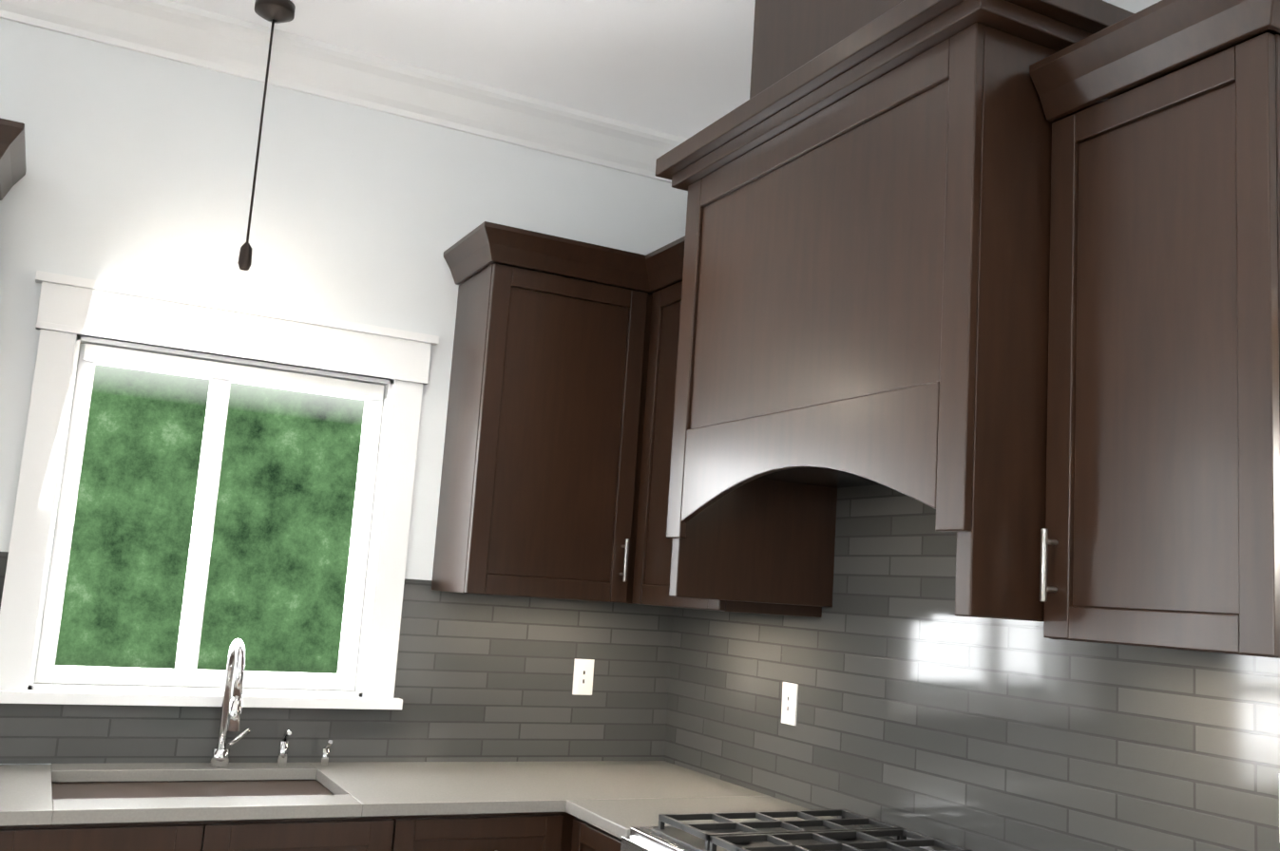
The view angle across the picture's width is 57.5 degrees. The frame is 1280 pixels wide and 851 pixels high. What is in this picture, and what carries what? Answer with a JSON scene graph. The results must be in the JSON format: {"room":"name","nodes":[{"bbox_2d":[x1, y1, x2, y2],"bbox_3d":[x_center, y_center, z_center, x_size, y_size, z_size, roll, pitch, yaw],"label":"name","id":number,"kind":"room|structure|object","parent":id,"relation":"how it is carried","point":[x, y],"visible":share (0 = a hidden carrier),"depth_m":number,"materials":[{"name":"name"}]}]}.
{"room":"kitchen","nodes":[
{"label":"kitchen","id":0,"kind":"room"},
{"bbox_2d":[0,18,687,764],"bbox_3d":[-3.408,0.048,2.360,8.120,3.070,0.150,8,-9,-26],"label":"wall","id":1,"kind":"structure","parent":0,"point":[141,169],"depth_m":3.52,"materials":[{"name":"paint"}]},
{"bbox_2d":[0,117,26,200],"bbox_3d":[-1.978,-0.241,2.814,0.750,1.080,0.396,8,-9,-26],"label":"upper cabinet","id":2,"kind":"object","parent":1,"relation":"attached to","point":[12,158],"visible":1,"depth_m":2.97,"materials":[{"name":"brown wood"}]},
{"bbox_2d":[34,343,384,690],"bbox_3d":[-1.240,0.291,3.453,0.874,0.944,0.060,8,-9,-26],"label":"window","id":3,"kind":"structure","parent":1,"relation":"in","point":[184,673],"depth_m":3.39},
{"bbox_2d":[82,343,383,400],"bbox_3d":[-1.186,-0.155,3.470,0.850,0.042,0.035,8,-9,-26],"label":"window blind","id":4,"kind":"object","parent":3,"relation":"attached to","point":[183,365],"visible":0.86,"depth_m":3.44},
{"bbox_2d":[0,270,439,709],"bbox_3d":[-1.221,0.226,3.434,1.140,1.154,0.204,8,-9,-26],"label":"window frame","id":5,"kind":"structure","parent":1,"relation":"attached to","point":[74,314],"depth_m":3.32,"materials":[{"name":"white wood"}]},
{"bbox_2d":[0,552,672,764],"bbox_3d":[-1.167,0.686,3.352,2.862,0.550,0.008,8,-9,-26],"label":"backsplash","id":6,"kind":"structure","parent":1,"relation":"attached to","point":[479,678],"depth_m":3.65,"materials":[{"name":"grey tile"}]},
{"bbox_2d":[0,0,687,183],"bbox_3d":[-2.167,-1.642,0.377,7.850,0.134,4.820,8,-9,-26],"label":"crown molding","id":7,"kind":"structure","parent":1,"relation":"attached to","point":[167,29],"depth_m":3.62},
{"bbox_2d":[431,221,682,604],"bbox_3d":[-0.169,0.011,3.716,0.926,1.080,0.396,8,-9,-26],"label":"upper cabinet","id":8,"kind":"object","parent":1,"relation":"attached to","point":[539,497],"visible":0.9,"depth_m":3.53,"materials":[{"name":"brown wood"}]},
{"bbox_2d":[572,659,594,695],"bbox_3d":[-0.186,0.826,3.832,0.070,0.115,0.008,8,-9,-26],"label":"electrical outlet","id":9,"kind":"object","parent":1,"relation":"attached to","point":[582,677],"visible":1,"depth_m":3.83,"materials":[{"name":"white plastic"}]},
{"bbox_2d":[169,0,755,138],"bbox_3d":[-2.173,-1.760,0.387,8.120,0.100,5.120,8,-9,-26],"label":"ceiling","id":10,"kind":"structure","parent":0,"point":[681,68],"depth_m":3.48,"materials":[{"name":"paint"}]},
{"bbox_2d":[229,0,295,295],"bbox_3d":[-1.070,-0.783,3.273,0.110,0.856,0.110,8,-9,-26],"label":"light","id":11,"kind":"object","parent":10,"relation":"hanging from","point":[273,12],"visible":1,"depth_m":3.28,"materials":[{"name":"brown metal"}]},
{"bbox_2d":[1102,0,1161,13],"bbox_3d":[1.277,0.299,1.927,0.120,3.070,4.770,8,-9,-26],"label":"wall","id":12,"kind":"structure","parent":0,"point":[1133,6],"depth_m":2.54,"materials":[{"name":"paint"}]},
{"bbox_2d":[631,235,821,617],"bbox_3d":[0.251,0.004,3.475,0.396,1.080,0.521,8,-9,-26],"label":"upper cabinet","id":13,"kind":"object","parent":12,"relation":"attached to","point":[654,544],"visible":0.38,"depth_m":3.54,"materials":[{"name":"brown wood"}]},
{"bbox_2d":[781,682,798,725],"bbox_3d":[0.426,0.795,3.333,0.008,0.115,0.070,8,-9,-26],"label":"electrical outlet","id":14,"kind":"object","parent":12,"relation":"attached to","point":[789,709],"visible":1,"depth_m":3.33,"materials":[{"name":"white plastic"}]},
{"bbox_2d":[655,0,1134,622],"bbox_3d":[0.562,-0.373,2.747,0.581,1.597,1.260,8,-9,-26],"label":"range hood","id":15,"kind":"object","parent":12,"relation":"attached to","point":[865,184],"visible":0.83,"depth_m":2.42,"materials":[{"name":"brown wood"}]},
{"bbox_2d":[661,484,1279,850],"bbox_3d":[0.674,0.569,2.916,0.008,0.900,2.418,8,-9,-26],"label":"backsplash","id":16,"kind":"structure","parent":12,"relation":"attached to","point":[924,709],"depth_m":2.74,"materials":[{"name":"grey tile"}]},
{"bbox_2d":[1029,0,1279,658],"bbox_3d":[1.000,-0.157,2.018,0.396,1.080,0.510,8,-9,-26],"label":"upper cabinet","id":17,"kind":"object","parent":12,"relation":"attached to","point":[1161,529],"visible":1,"depth_m":1.96,"materials":[{"name":"brown wood"}]},
{"bbox_2d":[1279,773,1279,825],"bbox_3d":[1.129,0.654,1.961,0.008,0.115,0.115,8,-9,-26],"label":"outlet","id":18,"kind":"object","parent":12,"relation":"attached to","point":[1279,799],"visible":1,"depth_m":2.01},
{"bbox_3d":[-2.408,1.347,-0.077,8.060,0.060,5.120,8,-9,-26],"label":"floor","id":19,"kind":"structure","parent":0,"visible":0},
{"bbox_2d":[0,780,577,850],"bbox_3d":[-1.066,1.395,2.951,2.856,0.888,0.664,8,-9,-26],"label":"base cabinet","id":20,"kind":"object","parent":19,"relation":"on","point":[544,831],"visible":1,"depth_m":2.88,"materials":[{"name":"brown wood"}]},
{"bbox_2d":[0,761,767,826],"bbox_3d":[-1.052,1.039,3.008,2.868,0.230,0.647,8,-9,-26],"label":"countertop","id":21,"kind":"structure","parent":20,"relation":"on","point":[384,789],"depth_m":3.10,"materials":[{"name":"grey stone"}]},
{"bbox_2d":[210,638,332,767],"bbox_3d":[-0.998,0.781,3.257,0.325,0.356,0.210,8,-9,-26],"label":"faucet","id":22,"kind":"object","parent":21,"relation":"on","point":[230,715],"visible":1,"depth_m":3.24,"materials":[{"name":"silver metal"}]},
{"bbox_2d":[571,819,621,850],"bbox_3d":[0.462,1.412,2.357,0.664,0.888,1.790,8,-9,-26],"label":"base cabinet","id":23,"kind":"object","parent":19,"relation":"on","point":[586,836],"visible":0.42,"depth_m":2.97,"materials":[{"name":"brown wood"}]},
{"bbox_2d":[565,796,836,840],"bbox_3d":[0.502,0.958,2.424,0.647,0.031,1.813,8,-9,-26],"label":"countertop","id":24,"kind":"structure","parent":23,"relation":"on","point":[619,818],"depth_m":3.06,"materials":[{"name":"grey stone"}]},
{"bbox_2d":[620,809,972,850],"bbox_3d":[0.375,1.385,2.468,0.710,0.962,0.794,8,-9,-26],"label":"range","id":25,"kind":"object","parent":19,"relation":"on","point":[811,831],"visible":1,"depth_m":2.68,"materials":[{"name":"silver metal"}]},
{"label":"outside","id":26,"kind":"structure","parent":0,"visible":0},
{"bbox_2d":[34,363,364,674],"bbox_3d":[-2.592,-0.897,5.708,10.000,8.000,0.050,8,-9,-26],"label":"window glass","id":27,"kind":"object","parent":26,"point":[276,589],"depth_m":5.77,"materials":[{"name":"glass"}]}
]}

